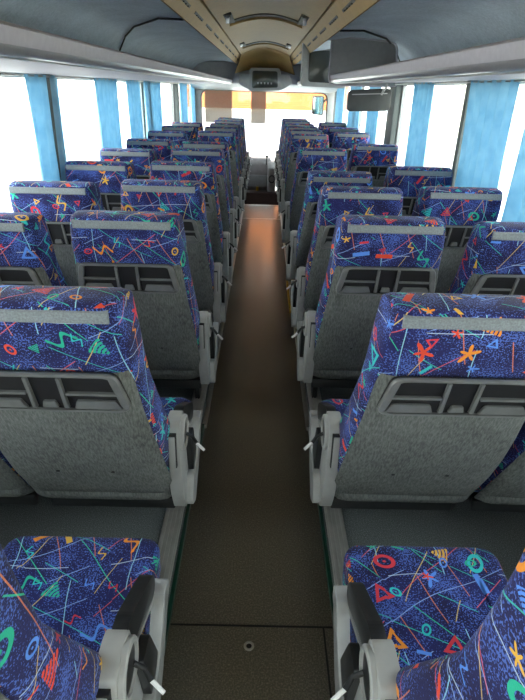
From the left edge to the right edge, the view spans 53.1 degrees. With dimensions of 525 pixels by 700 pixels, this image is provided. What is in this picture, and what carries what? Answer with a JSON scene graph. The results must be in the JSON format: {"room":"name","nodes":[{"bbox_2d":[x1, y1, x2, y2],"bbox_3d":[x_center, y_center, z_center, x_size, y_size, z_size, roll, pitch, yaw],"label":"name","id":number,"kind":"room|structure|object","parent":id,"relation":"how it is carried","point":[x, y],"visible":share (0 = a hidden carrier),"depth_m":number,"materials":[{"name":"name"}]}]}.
{"room":"vehicle interior","nodes":[
{"label":"vehicle interior","id":0,"kind":"room"},
{"bbox_2d":[8,72,159,81],"bbox_3d":[-1.236,-0.910,3.993,0.070,3.100,11.750,1,27,0],"label":"wall","id":1,"kind":"structure","parent":0,"point":[8,72],"depth_m":3.34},
{"bbox_2d":[0,72,24,77],"bbox_3d":[-1.224,-0.781,2.184,0.024,0.685,1.668,1,27,0],"label":"window","id":2,"kind":"structure","parent":1,"relation":"in","point":[0,72],"depth_m":2.54,"materials":[{"name":"grey plastic"}]},
{"bbox_2d":[37,74,60,178],"bbox_3d":[-1.199,-1.177,2.974,0.095,0.690,0.100,1,27,0],"label":"trim","id":3,"kind":"structure","parent":1,"relation":"attached to","point":[47,78],"depth_m":2.88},
{"bbox_2d":[55,75,144,138],"bbox_3d":[-1.217,-1.770,4.166,0.024,0.685,2.562,1,27,0],"label":"window","id":4,"kind":"structure","parent":1,"relation":"in","point":[55,75],"depth_m":5.17,"materials":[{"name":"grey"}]},
{"bbox_2d":[0,20,231,83],"bbox_3d":[-0.829,-1.694,3.192,0.693,0.066,10.980,1,27,0],"label":"luggage rack","id":5,"kind":"object","parent":1,"relation":"attached to","point":[23,49],"visible":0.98,"depth_m":1.60,"materials":[{"name":"metal"}]},
{"bbox_2d":[0,73,187,83],"bbox_3d":[-1.140,-1.904,3.692,0.010,0.010,10.300,1,27,0],"label":"rail","id":6,"kind":"object","parent":5,"relation":"attached to","point":[7,74],"visible":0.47,"depth_m":3.03,"materials":[{"name":"metal"}]},
{"bbox_2d":[24,74,66,180],"bbox_3d":[-1.151,-1.130,2.857,0.054,0.652,0.492,1,27,0],"label":"curtain","id":7,"kind":"object","parent":6,"relation":"hanging from","point":[37,91],"visible":0.77,"depth_m":2.79,"materials":[{"name":"blue fabric"}]},
{"bbox_2d":[94,78,121,149],"bbox_3d":[-1.146,-1.679,3.957,0.053,0.652,0.665,1,27,0],"label":"curtain","id":8,"kind":"object","parent":6,"relation":"hanging from","point":[106,93],"visible":0.7,"depth_m":3.88,"materials":[{"name":"blue fabric"}]},
{"bbox_2d":[126,80,143,137],"bbox_3d":[-1.142,-2.070,4.741,0.053,0.652,0.502,1,27,0],"label":"curtain","id":9,"kind":"object","parent":6,"relation":"hanging from","point":[133,88],"visible":0.71,"depth_m":4.66,"materials":[{"name":"blue fabric"}]},
{"bbox_2d":[143,81,162,134],"bbox_3d":[-1.141,-2.474,5.549,0.054,0.652,0.931,1,27,0],"label":"curtain","id":10,"kind":"object","parent":6,"relation":"hanging from","point":[152,91],"visible":0.73,"depth_m":5.42,"materials":[{"name":"blue fabric"}]},
{"bbox_2d":[179,83,187,121],"bbox_3d":[-1.132,-3.491,7.588,0.053,0.652,0.764,1,27,0],"label":"curtain","id":11,"kind":"object","parent":6,"relation":"hanging from","point":[183,99],"visible":0.72,"depth_m":7.44,"materials":[{"name":"blue fabric"}]},
{"bbox_2d":[190,84,195,121],"bbox_3d":[-1.129,-3.953,8.513,0.053,0.652,0.471,1,27,0],"label":"curtain","id":12,"kind":"object","parent":6,"relation":"hanging from","point":[193,115],"visible":0.8,"depth_m":8.46,"materials":[{"name":"blue fabric"}]},
{"bbox_2d":[0,58,215,83],"bbox_3d":[-0.846,-1.681,3.199,0.660,0.036,10.980,1,27,0],"label":"shelf","id":13,"kind":"object","parent":5,"relation":"attached to","point":[16,65],"depth_m":2.19,"materials":[{"name":"plastic"}]},
{"bbox_2d":[141,82,146,138],"bbox_3d":[-1.190,-2.366,5.356,0.095,0.690,0.100,1,27,0],"label":"trim","id":14,"kind":"structure","parent":1,"relation":"attached to","point":[141,82],"depth_m":5.27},
{"bbox_2d":[155,81,174,121],"bbox_3d":[-1.208,-2.810,6.250,0.024,0.685,1.897,1,27,0],"label":"window","id":15,"kind":"structure","parent":1,"relation":"in","point":[172,94],"depth_m":7.02,"materials":[{"name":"white glass"}]},
{"bbox_2d":[170,82,179,121],"bbox_3d":[-1.183,-3.263,7.152,0.095,0.690,0.120,1,27,0],"label":"trim","id":16,"kind":"structure","parent":1,"relation":"attached to","point":[175,86],"depth_m":7.06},
{"bbox_2d":[187,83,191,121],"bbox_3d":[-1.202,-3.674,7.981,0.024,0.685,1.732,1,27,0],"label":"window","id":17,"kind":"structure","parent":1,"relation":"in","point":[188,83],"depth_m":8.68,"materials":[{"name":"white glass"}]},
{"bbox_2d":[0,0,233,69],"bbox_3d":[-0.797,-1.831,3.113,0.750,0.305,11.000,1,27,0],"label":"ceiling","id":18,"kind":"structure","parent":0,"point":[105,23],"depth_m":3.08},
{"bbox_2d":[119,17,183,50],"bbox_3d":[-0.766,-1.957,3.389,0.056,0.258,1.387,-12,30,-25],"label":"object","id":19,"kind":"object","parent":18,"relation":"attached to","point":[157,18],"visible":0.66,"depth_m":3.16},
{"bbox_2d":[161,0,240,63],"bbox_3d":[-0.376,-1.962,3.073,0.095,0.123,11.050,1,27,0],"label":"trim","id":20,"kind":"structure","parent":18,"relation":"attached to","point":[196,13],"depth_m":3.32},
{"bbox_2d":[0,211,241,602],"bbox_3d":[-0.759,-0.179,3.742,0.915,0.160,10.650,1,27,0],"label":"floor","id":21,"kind":"structure","parent":0,"point":[45,518],"depth_m":1.95,"materials":[{"name":"carpet"}]},
{"bbox_2d":[0,451,38,504],"bbox_3d":[-0.929,0.205,1.593,0.450,1.064,0.764,1,27,0],"label":"seat","id":22,"kind":"object","parent":21,"relation":"on","point":[14,490],"visible":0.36,"depth_m":1.59,"materials":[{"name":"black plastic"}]},
{"bbox_2d":[0,212,67,285],"bbox_3d":[-0.927,-0.107,2.219,0.450,1.064,0.764,1,27,0],"label":"seat","id":23,"kind":"object","parent":21,"relation":"on","point":[27,254],"visible":0.25,"depth_m":1.73,"materials":[{"name":"blue fabric"}]},
{"bbox_2d":[9,180,103,286],"bbox_3d":[-0.924,-0.393,2.792,0.450,1.064,0.764,1,27,0],"label":"seat","id":24,"kind":"object","parent":21,"relation":"on","point":[57,201],"visible":0.14,"depth_m":2.27,"materials":[{"name":"blue fabric"}]},
{"bbox_2d":[0,536,168,699],"bbox_3d":[-0.441,0.516,0.986,0.542,1.075,0.734,1,27,0],"label":"seat","id":25,"kind":"object","parent":21,"relation":"on","point":[82,618],"visible":1,"depth_m":1.06,"materials":[{"name":"blue fabric"}]},
{"bbox_2d":[4,536,160,652],"bbox_3d":[-0.466,0.639,1.221,0.396,0.152,0.422,1,27,0],"label":"seat cushion","id":26,"kind":"object","parent":25,"relation":"on","point":[77,587],"depth_m":1.26,"materials":[{"name":"fabric"}]},
{"bbox_2d":[65,160,136,210],"bbox_3d":[-0.922,-0.710,3.427,0.450,1.064,0.764,1,27,0],"label":"seat","id":27,"kind":"object","parent":21,"relation":"on","point":[109,176],"visible":0.21,"depth_m":2.90,"materials":[{"name":"blue fabric"}]},
{"bbox_2d":[0,285,204,507],"bbox_3d":[-0.438,0.217,1.597,0.542,1.064,0.764,1,27,0],"label":"seat","id":28,"kind":"object","parent":21,"relation":"on","point":[85,421],"visible":1,"depth_m":1.22,"materials":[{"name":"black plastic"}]},
{"bbox_2d":[160,397,190,415],"bbox_3d":[-0.464,0.329,1.843,0.396,0.152,0.422,1,27,0],"label":"seat cushion","id":29,"kind":"object","parent":28,"relation":"on","point":[169,403],"depth_m":1.96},
{"bbox_2d":[100,148,157,178],"bbox_3d":[-0.920,-1.014,4.035,0.450,1.064,0.764,1,27,0],"label":"seat","id":30,"kind":"object","parent":21,"relation":"on","point":[141,159],"visible":0.13,"depth_m":3.49,"materials":[{"name":"blue fabric"}]},
{"bbox_2d":[70,210,222,398],"bbox_3d":[-0.436,-0.125,2.281,0.542,1.064,0.764,1,27,0],"label":"seat","id":31,"kind":"object","parent":21,"relation":"on","point":[144,253],"visible":0.87,"depth_m":1.84,"materials":[{"name":"fabric"}]},
{"bbox_2d":[126,138,173,160],"bbox_3d":[-0.917,-1.349,4.706,0.450,1.064,0.764,1,27,0],"label":"seat","id":32,"kind":"object","parent":21,"relation":"on","point":[163,147],"visible":0.12,"depth_m":4.16,"materials":[{"name":"blue fabric"}]},
{"bbox_2d":[147,130,187,147],"bbox_3d":[-0.914,-1.728,5.467,0.450,1.064,0.764,1,27,0],"label":"seat","id":33,"kind":"object","parent":21,"relation":"on","point":[178,137],"visible":0.12,"depth_m":4.92,"materials":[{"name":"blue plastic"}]},
{"bbox_2d":[120,179,231,322],"bbox_3d":[-0.433,-0.430,2.894,0.542,1.064,0.764,1,27,0],"label":"seat","id":34,"kind":"object","parent":21,"relation":"on","point":[186,198],"visible":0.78,"depth_m":2.42,"materials":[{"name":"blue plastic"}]},
{"bbox_2d":[162,125,197,140],"bbox_3d":[-0.911,-2.072,6.156,0.450,1.064,0.764,1,27,0],"label":"seat","id":35,"kind":"object","parent":21,"relation":"on","point":[191,131],"visible":0.16,"depth_m":5.60,"materials":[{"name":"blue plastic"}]},
{"bbox_2d":[172,122,203,134],"bbox_3d":[-0.909,-2.363,6.737,0.450,1.064,0.764,1,27,0],"label":"seat","id":36,"kind":"object","parent":21,"relation":"on","point":[199,126],"visible":0.13,"depth_m":6.17,"materials":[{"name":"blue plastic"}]},
{"bbox_2d":[158,323,219,586],"bbox_3d":[-0.326,-0.236,3.683,0.067,0.017,10.600,1,27,0],"label":"baseboard","id":37,"kind":"structure","parent":21,"relation":"on","point":[169,536],"depth_m":1.88,"materials":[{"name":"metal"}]},
{"bbox_2d":[150,161,237,282],"bbox_3d":[-0.431,-0.734,3.502,0.542,1.064,0.764,1,27,0],"label":"seat","id":38,"kind":"object","parent":21,"relation":"on","point":[204,172],"visible":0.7,"depth_m":3.03,"materials":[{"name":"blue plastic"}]},
{"bbox_2d":[171,147,241,252],"bbox_3d":[-0.428,-1.065,4.165,0.542,1.064,0.764,1,27,0],"label":"seat","id":39,"kind":"object","parent":21,"relation":"on","point":[217,156],"visible":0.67,"depth_m":3.70,"materials":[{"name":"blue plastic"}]},
{"bbox_2d":[181,141,243,236],"bbox_3d":[-0.427,-1.292,4.621,0.542,1.064,0.764,1,27,0],"label":"seat","id":40,"kind":"object","parent":21,"relation":"on","point":[233,200],"visible":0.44,"depth_m":4.15,"materials":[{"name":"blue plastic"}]},
{"bbox_2d":[197,130,247,210],"bbox_3d":[-0.423,-1.793,5.623,0.542,1.064,0.764,1,27,0],"label":"seat","id":41,"kind":"object","parent":21,"relation":"on","point":[229,137],"visible":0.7,"depth_m":5.17,"materials":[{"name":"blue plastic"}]},
{"bbox_2d":[204,126,248,199],"bbox_3d":[-0.420,-2.074,6.187,0.542,1.064,0.764,1,27,0],"label":"seat","id":42,"kind":"object","parent":21,"relation":"on","point":[207,128],"visible":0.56,"depth_m":5.72,"materials":[{"name":"patterned fabric"},{"name":"light grey plastic"},{"name":"black plastic"}]},
{"bbox_2d":[210,123,250,190],"bbox_3d":[-0.418,-2.360,6.759,0.542,1.064,0.764,1,27,0],"label":"seat","id":43,"kind":"object","parent":21,"relation":"on","point":[243,164],"visible":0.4,"depth_m":6.32,"materials":[{"name":"patterned fabric"},{"name":"light grey plastic"},{"name":"black plastic"}]},
{"bbox_2d":[214,120,250,182],"bbox_3d":[-0.416,-2.641,7.323,0.542,1.064,0.764,1,27,0],"label":"seat","id":44,"kind":"object","parent":21,"relation":"on","point":[245,158],"visible":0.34,"depth_m":6.88,"materials":[{"name":"patterned fabric"},{"name":"light grey plastic"},{"name":"black plastic"}]},
{"bbox_2d":[218,117,252,175],"bbox_3d":[-0.414,-2.918,7.878,0.542,1.064,0.764,1,27,0],"label":"seat","id":45,"kind":"object","parent":21,"relation":"on","point":[220,118],"visible":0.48,"depth_m":7.43,"materials":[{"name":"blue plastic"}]},
{"bbox_2d":[160,205,334,699],"bbox_3d":[-0.029,0.073,3.390,0.550,0.060,9.800,1,27,0],"label":"floor","id":46,"kind":"structure","parent":0,"point":[253,554],"depth_m":2.06,"materials":[{"name":"plastic"}]},
{"bbox_2d":[164,424,204,655],"bbox_3d":[-0.306,1.300,0.818,0.013,0.030,4.100,1,27,0],"label":"trim","id":47,"kind":"structure","parent":46,"relation":"on","point":[186,518],"depth_m":1.86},
{"bbox_2d":[202,203,244,427],"bbox_3d":[-0.284,-0.884,5.204,0.023,0.020,5.700,1,27,0],"label":"trim","id":48,"kind":"structure","parent":46,"relation":"on","point":[211,386],"depth_m":3.30,"materials":[{"name":"metal"}]},
{"bbox_2d":[244,641,253,650],"bbox_3d":[-0.042,0.916,1.625,0.033,0.006,0.033,1,27,0],"label":"ring","id":49,"kind":"object","parent":46,"relation":"on","point":[248,647],"visible":1,"depth_m":1.63,"materials":[{"name":"metal"}]},
{"bbox_2d":[171,623,331,698],"bbox_3d":[-0.036,1.069,1.326,0.520,0.002,0.818,1,27,0],"label":"trim","id":50,"kind":"structure","parent":46,"relation":"on","point":[181,624],"depth_m":1.69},
{"bbox_2d":[286,281,290,312],"bbox_3d":[0.217,-0.459,4.380,0.018,0.020,0.750,1,27,0],"label":"strip","id":51,"kind":"object","parent":46,"relation":"on","point":[287,285],"visible":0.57,"depth_m":4.30,"materials":[{"name":"plastic"}]},
{"bbox_2d":[280,214,308,430],"bbox_3d":[0.242,-0.872,5.208,0.023,0.020,5.700,1,27,0],"label":"trim","id":52,"kind":"structure","parent":46,"relation":"on","point":[303,390],"depth_m":2.97,"materials":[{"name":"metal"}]},
{"bbox_2d":[308,426,333,630],"bbox_3d":[0.231,1.312,0.822,0.013,0.030,4.100,1,27,0],"label":"trim","id":53,"kind":"structure","parent":46,"relation":"on","point":[321,519],"depth_m":1.91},
{"bbox_2d":[0,96,517,221],"bbox_3d":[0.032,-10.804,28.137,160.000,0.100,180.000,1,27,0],"label":"windows","id":54,"kind":"structure","parent":0,"point":[18,149],"depth_m":33.99,"materials":[{"name":"glass"}]},
{"bbox_2d":[187,85,348,112],"bbox_3d":[0.643,-50.103,68.928,23.200,33.800,8.300,1,27,0],"label":"brick building","id":55,"kind":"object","parent":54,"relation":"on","point":[287,102],"visible":0.21,"depth_m":72.31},
{"bbox_2d":[403,99,524,158],"bbox_3d":[9.009,-5.053,14.264,0.100,2.450,42.100,1,27,0],"label":"railing","id":56,"kind":"object","parent":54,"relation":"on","point":[456,105],"visible":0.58,"depth_m":25.75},
{"bbox_2d":[453,84,524,152],"bbox_3d":[17.047,-8.348,15.885,6.060,7.300,48.000,1,27,0],"label":"building","id":57,"kind":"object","parent":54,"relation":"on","point":[518,119],"visible":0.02,"depth_m":29.17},
{"bbox_2d":[189,89,334,122],"bbox_3d":[0.009,-3.500,9.251,2.540,3.100,0.080,1,27,0],"label":"wall","id":58,"kind":"structure","parent":0,"point":[330,106],"depth_m":8.89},
{"bbox_2d":[189,61,337,92],"bbox_3d":[0.039,-4.424,8.343,2.380,0.564,0.719,1,27,0],"label":"trim","id":59,"kind":"structure","parent":58,"relation":"attached to","point":[224,69],"depth_m":8.07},
{"bbox_2d":[201,90,327,122],"bbox_3d":[0.010,-3.513,9.220,2.140,1.850,0.047,1,27,0],"label":"window","id":60,"kind":"structure","parent":58,"relation":"in","point":[204,90],"depth_m":8.80,"materials":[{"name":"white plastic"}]},
{"bbox_2d":[205,90,231,121],"bbox_3d":[-0.743,-4.114,8.867,0.460,0.496,0.012,1,27,0],"label":"blind","id":61,"kind":"object","parent":60,"relation":"attached to","point":[218,103],"visible":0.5,"depth_m":8.86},
{"bbox_2d":[251,91,265,123],"bbox_3d":[-0.069,-4.098,8.872,0.250,0.496,0.012,1,27,0],"label":"blind","id":62,"kind":"object","parent":60,"relation":"attached to","point":[258,98],"visible":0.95,"depth_m":8.87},
{"bbox_2d":[239,68,291,90],"bbox_3d":[0.042,-4.093,7.959,0.793,0.313,0.342,1,27,0],"label":"console","id":63,"kind":"object","parent":58,"relation":"attached to","point":[259,79],"visible":1,"depth_m":7.83,"materials":[{"name":"grey plastic"}]},
{"bbox_2d":[312,96,326,114],"bbox_3d":[1.091,-4.245,9.111,0.489,0.325,0.158,18,31,29],"label":"mirror","id":64,"kind":"object","parent":58,"relation":"attached to","point":[318,102],"visible":0.98,"depth_m":9.15,"materials":[{"name":"teal mirror"}]},
{"bbox_2d":[235,48,294,74],"bbox_3d":[0.038,-4.146,7.538,0.904,0.317,0.792,1,27,0],"label":"ceiling","id":65,"kind":"structure","parent":0,"point":[261,57],"depth_m":7.69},
{"bbox_2d":[203,0,332,54],"bbox_3d":[0.024,-2.026,3.040,0.670,0.100,11.050,1,27,0],"label":"ceiling","id":66,"kind":"structure","parent":0,"point":[248,32],"depth_m":3.77,"materials":[{"name":"plastic"}]},
{"bbox_2d":[223,12,308,28],"bbox_3d":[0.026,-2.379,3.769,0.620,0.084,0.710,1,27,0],"label":"handle","id":67,"kind":"object","parent":66,"relation":"attached to","point":[303,19],"visible":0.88,"depth_m":3.85,"materials":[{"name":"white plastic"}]},
{"bbox_2d":[240,41,291,49],"bbox_3d":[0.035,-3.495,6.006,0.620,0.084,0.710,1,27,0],"label":"handle","id":68,"kind":"object","parent":66,"relation":"attached to","point":[243,45],"visible":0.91,"depth_m":6.08,"materials":[{"name":"grey metal"}]},
{"bbox_2d":[296,0,524,64],"bbox_3d":[0.833,-1.792,3.126,0.750,0.305,11.000,1,27,0],"label":"ceiling","id":69,"kind":"structure","parent":0,"point":[419,28],"depth_m":2.65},
{"bbox_2d":[300,43,344,87],"bbox_3d":[0.656,-2.807,5.171,0.540,0.404,0.195,1,27,0],"label":"television","id":70,"kind":"object","parent":69,"relation":"hanging from","point":[315,64],"visible":0.46,"depth_m":5.11,"materials":[{"name":"grey plastic"}]},
{"bbox_2d":[290,0,379,65],"bbox_3d":[0.419,-1.944,3.080,0.095,0.123,11.050,1,27,0],"label":"trim","id":71,"kind":"structure","parent":69,"relation":"attached to","point":[340,13],"depth_m":3.10,"materials":[{"name":"plastic"}]},
{"bbox_2d":[340,30,399,60],"bbox_3d":[0.805,-2.076,3.715,0.056,0.258,1.387,15,29,25],"label":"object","id":72,"kind":"object","parent":69,"relation":"attached to","point":[365,31],"visible":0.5,"depth_m":3.41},
{"bbox_2d":[305,383,524,586],"bbox_3d":[0.706,-0.144,3.753,0.915,0.160,10.650,1,27,0],"label":"floor","id":73,"kind":"structure","parent":0,"point":[502,534],"depth_m":1.95,"materials":[{"name":"carpet"}]},
{"bbox_2d":[272,118,306,173],"bbox_3d":[0.419,-3.023,8.135,0.542,1.064,0.764,1,27,0],"label":"seat","id":74,"kind":"object","parent":73,"relation":"on","point":[283,119],"visible":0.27,"depth_m":7.68,"materials":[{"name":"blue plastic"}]},
{"bbox_2d":[274,120,309,179],"bbox_3d":[0.417,-2.778,7.643,0.542,1.064,0.764,1,27,0],"label":"seat","id":75,"kind":"object","parent":73,"relation":"on","point":[278,156],"visible":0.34,"depth_m":7.20,"materials":[{"name":"patterned fabric"},{"name":"light grey plastic"},{"name":"black plastic"}]},
{"bbox_2d":[273,123,313,182],"bbox_3d":[0.415,-2.487,7.061,0.542,1.064,0.764,1,27,0],"label":"seat","id":76,"kind":"object","parent":73,"relation":"on","point":[279,161],"visible":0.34,"depth_m":6.62,"materials":[{"name":"patterned fabric"},{"name":"light grey plastic"},{"name":"black plastic"}]},
{"bbox_2d":[274,126,317,193],"bbox_3d":[0.413,-2.251,6.587,0.542,1.064,0.764,1,27,0],"label":"seat","id":77,"kind":"object","parent":73,"relation":"on","point":[280,167],"visible":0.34,"depth_m":6.13,"materials":[{"name":"patterned fabric"},{"name":"light grey plastic"},{"name":"black plastic"}]},
{"bbox_2d":[275,129,322,201],"bbox_3d":[0.411,-2.018,6.122,0.542,1.064,0.764,1,27,0],"label":"seat","id":78,"kind":"object","parent":73,"relation":"on","point":[290,131],"visible":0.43,"depth_m":5.67,"materials":[{"name":"patterned fabric"},{"name":"light grey plastic"},{"name":"black plastic"}]},
{"bbox_2d":[276,133,328,212],"bbox_3d":[0.409,-1.750,5.585,0.542,1.064,0.764,1,27,0],"label":"seat","id":79,"kind":"object","parent":73,"relation":"on","point":[297,140],"visible":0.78,"depth_m":5.12,"materials":[{"name":"patterned fabric"},{"name":"light grey plastic"},{"name":"black plastic"}]},
{"bbox_2d":[278,147,346,242],"bbox_3d":[0.405,-1.194,4.479,0.542,1.056,0.788,1,27,0],"label":"seat","id":80,"kind":"object","parent":73,"relation":"on","point":[335,159],"visible":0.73,"depth_m":3.99,"materials":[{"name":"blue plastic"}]},
{"bbox_2d":[282,170,371,280],"bbox_3d":[0.401,-0.719,3.553,0.542,1.032,0.845,1,27,0],"label":"seat","id":81,"kind":"object","parent":73,"relation":"on","point":[297,248],"visible":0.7,"depth_m":3.11,"materials":[{"name":"patterned fabric"},{"name":"light grey plastic"},{"name":"black plastic"}]},
{"bbox_2d":[306,383,348,584],"bbox_3d":[0.277,-0.222,3.688,0.067,0.017,10.600,1,27,0],"label":"baseboard","id":82,"kind":"structure","parent":73,"relation":"on","point":[337,538],"depth_m":1.90,"materials":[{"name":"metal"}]},
{"bbox_2d":[318,122,346,133],"bbox_3d":[0.922,-2.676,7.468,0.450,1.064,0.764,1,27,0],"label":"seat","id":83,"kind":"object","parent":73,"relation":"on","point":[323,126],"visible":0.16,"depth_m":6.92,"materials":[{"name":"blue fabric"}]},
{"bbox_2d":[326,127,358,147],"bbox_3d":[0.919,-2.230,6.573,0.450,1.064,0.764,1,27,0],"label":"seat","id":84,"kind":"object","parent":73,"relation":"on","point":[330,131],"visible":0.16,"depth_m":6.02,"materials":[{"name":"blue fabric"}]},
{"bbox_2d":[286,186,402,327],"bbox_3d":[0.399,-0.393,2.865,0.542,1.064,0.764,1,27,0],"label":"seat","id":85,"kind":"object","parent":73,"relation":"on","point":[333,201],"visible":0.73,"depth_m":2.38,"materials":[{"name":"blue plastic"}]},
{"bbox_2d":[332,132,369,170],"bbox_3d":[0.916,-1.908,5.929,0.450,1.064,0.764,1,27,0],"label":"seat","id":86,"kind":"object","parent":73,"relation":"on","point":[345,140],"visible":0.13,"depth_m":5.40,"materials":[{"name":"blue fabric"}]},
{"bbox_2d":[292,214,445,397],"bbox_3d":[0.397,-0.120,2.319,0.542,1.064,0.764,1,27,0],"label":"seat","id":87,"kind":"object","parent":73,"relation":"on","point":[372,256],"visible":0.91,"depth_m":1.88,"materials":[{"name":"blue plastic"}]},
{"bbox_2d":[347,144,397,186],"bbox_3d":[0.912,-1.336,4.784,0.450,1.064,0.764,1,27,0],"label":"seat","id":88,"kind":"object","parent":73,"relation":"on","point":[375,159],"visible":0.32,"depth_m":4.28,"materials":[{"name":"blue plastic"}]},
{"bbox_2d":[303,292,524,510],"bbox_3d":[0.394,0.230,1.617,0.542,1.064,0.764,1,27,0],"label":"seat","id":89,"kind":"object","parent":73,"relation":"on","point":[436,403],"visible":1,"depth_m":1.22,"materials":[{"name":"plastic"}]},
{"bbox_2d":[322,399,349,416],"bbox_3d":[0.410,0.343,1.864,0.396,0.152,0.422,1,27,0],"label":"seat cushion","id":90,"kind":"object","parent":89,"relation":"on","point":[340,404],"depth_m":1.98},
{"bbox_2d":[383,166,452,215],"bbox_3d":[0.907,-0.725,3.558,0.450,1.064,0.764,1,27,0],"label":"seat","id":91,"kind":"object","parent":73,"relation":"on","point":[409,179],"visible":0.18,"depth_m":3.02,"materials":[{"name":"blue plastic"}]},
{"bbox_2d":[330,545,524,699],"bbox_3d":[0.391,0.549,0.976,0.542,1.066,0.758,1,27,0],"label":"seat","id":92,"kind":"object","parent":73,"relation":"on","point":[410,622],"visible":1,"depth_m":1.12,"materials":[{"name":"blue fabric"}]},
{"bbox_2d":[343,545,507,668],"bbox_3d":[0.407,0.664,1.221,0.396,0.152,0.422,1,27,0],"label":"seat cushion","id":93,"kind":"object","parent":92,"relation":"on","point":[430,602],"depth_m":1.25,"materials":[{"name":"fabric"}]},
{"bbox_2d":[412,186,502,292],"bbox_3d":[0.904,-0.407,2.923,0.450,1.064,0.764,1,27,0],"label":"seat","id":94,"kind":"object","parent":73,"relation":"on","point":[459,208],"visible":0.21,"depth_m":2.42,"materials":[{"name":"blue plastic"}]},
{"bbox_2d":[447,221,524,294],"bbox_3d":[0.902,-0.086,2.278,0.450,1.064,0.764,1,27,0],"label":"seat","id":95,"kind":"object","parent":73,"relation":"on","point":[493,260],"visible":0.21,"depth_m":1.79,"materials":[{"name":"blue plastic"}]},
{"bbox_2d":[451,421,524,511],"bbox_3d":[0.899,0.242,1.621,0.450,1.064,0.764,1,27,0],"label":"seat","id":96,"kind":"object","parent":73,"relation":"on","point":[504,490],"visible":0.41,"depth_m":1.55,"materials":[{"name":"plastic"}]},
{"bbox_2d":[406,79,510,82],"bbox_3d":[1.213,-0.852,4.013,0.070,3.100,11.750,1,27,0],"label":"wall","id":97,"kind":"structure","parent":0,"point":[500,79],"depth_m":3.38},
{"bbox_2d":[333,91,336,121],"bbox_3d":[1.228,-3.962,8.653,0.095,0.722,0.200,1,27,0],"label":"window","id":98,"kind":"structure","parent":97,"relation":"attached to","point":[336,91],"depth_m":8.61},
{"bbox_2d":[358,87,363,131],"bbox_3d":[1.240,-2.556,5.843,0.024,0.717,1.921,1,27,0],"label":"window","id":99,"kind":"structure","parent":97,"relation":"in","point":[362,87],"depth_m":6.70,"materials":[{"name":"white glass"}]},
{"bbox_2d":[383,83,406,149],"bbox_3d":[1.213,-2.072,4.866,0.095,0.722,0.260,1,27,0],"label":"trim","id":100,"kind":"structure","parent":97,"relation":"attached to","point":[392,119],"depth_m":4.74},
{"bbox_2d":[328,37,524,86],"bbox_3d":[0.845,-0.753,1.118,0.709,0.335,6.440,1,27,0],"label":"luggage rack","id":101,"kind":"object","parent":97,"relation":"attached to","point":[353,61],"visible":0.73,"depth_m":1.98,"materials":[{"name":"metal"}]},
{"bbox_2d":[346,84,390,110],"bbox_3d":[0.735,-1.736,3.610,0.298,0.179,0.061,1,27,0],"label":"mirror","id":102,"kind":"object","parent":101,"relation":"hanging from","point":[362,99],"visible":1,"depth_m":3.61,"materials":[{"name":"plastic"}]},
{"bbox_2d":[361,73,524,82],"bbox_3d":[0.866,-0.630,1.146,0.660,0.041,6.380,1,27,0],"label":"shelf","id":103,"kind":"object","parent":101,"relation":"attached to","point":[465,76],"depth_m":2.03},
{"bbox_2d":[396,79,524,84],"bbox_3d":[1.171,-1.878,3.696,0.010,0.010,10.300,1,27,0],"label":"rail","id":104,"kind":"object","parent":101,"relation":"attached to","point":[521,80],"visible":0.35,"depth_m":3.07,"materials":[{"name":"metal"}]},
{"bbox_2d":[334,88,344,122],"bbox_3d":[1.180,-3.690,8.081,0.052,0.684,0.837,1,27,0],"label":"curtain","id":105,"kind":"object","parent":104,"relation":"hanging from","point":[340,91],"visible":0.67,"depth_m":7.93,"materials":[{"name":"blue fabric"}]},
{"bbox_2d":[347,86,361,127],"bbox_3d":[1.175,-3.049,6.795,0.052,0.684,0.784,1,27,0],"label":"curtain","id":106,"kind":"object","parent":104,"relation":"hanging from","point":[353,120],"visible":0.27,"depth_m":6.75,"materials":[{"name":"blue fabric"}]},
{"bbox_2d":[365,87,381,143],"bbox_3d":[1.169,-2.465,5.626,0.052,0.684,0.680,1,27,0],"label":"curtain","id":107,"kind":"object","parent":104,"relation":"hanging from","point":[372,116],"visible":0.38,"depth_m":5.54,"materials":[{"name":"blue fabric"}]},
{"bbox_2d":[404,82,434,166],"bbox_3d":[1.163,-1.626,3.944,0.053,0.684,0.553,1,27,0],"label":"curtain","id":108,"kind":"object","parent":104,"relation":"hanging from","point":[422,100],"visible":0.83,"depth_m":3.87,"materials":[{"name":"blue fabric"}]},
{"bbox_2d":[454,79,520,188],"bbox_3d":[1.159,-1.054,2.800,0.053,0.684,0.665,1,27,0],"label":"curtain","id":109,"kind":"object","parent":104,"relation":"hanging from","point":[490,108],"visible":0.73,"depth_m":2.71,"materials":[{"name":"blue fabric"}]},
{"bbox_2d":[501,127,524,221],"bbox_3d":[1.159,-0.760,2.209,0.047,0.684,0.420,0,27,-2],"label":"curtain","id":110,"kind":"object","parent":104,"relation":"hanging from","point":[514,209],"visible":0.56,"depth_m":2.37,"materials":[{"name":"blue fabric"}]},
{"bbox_2d":[396,81,466,145],"bbox_3d":[1.232,-1.615,3.957,0.024,0.717,1.774,1,27,0],"label":"window","id":111,"kind":"structure","parent":97,"relation":"in","point":[404,86],"depth_m":4.65,"materials":[{"name":"white glass"}]},
{"bbox_2d":[451,80,475,186],"bbox_3d":[1.206,-1.208,3.135,0.095,0.722,0.060,1,27,0],"label":"trim","id":112,"kind":"structure","parent":97,"relation":"attached to","point":[466,97],"depth_m":3.09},
{"bbox_3d":[-0.021,-2.108,8.867,2.380,0.050,1.950,1,27,0],"label":"floor","id":113,"kind":"structure","parent":0,"visible":0},
{"bbox_2d":[244,155,278,204],"bbox_3d":[-0.015,-2.778,8.932,0.620,1.092,1.093,1,27,0],"label":"dashboard","id":114,"kind":"object","parent":113,"relation":"on","point":[262,183],"visible":0.67,"depth_m":8.54,"materials":[{"name":"grey plastic"}]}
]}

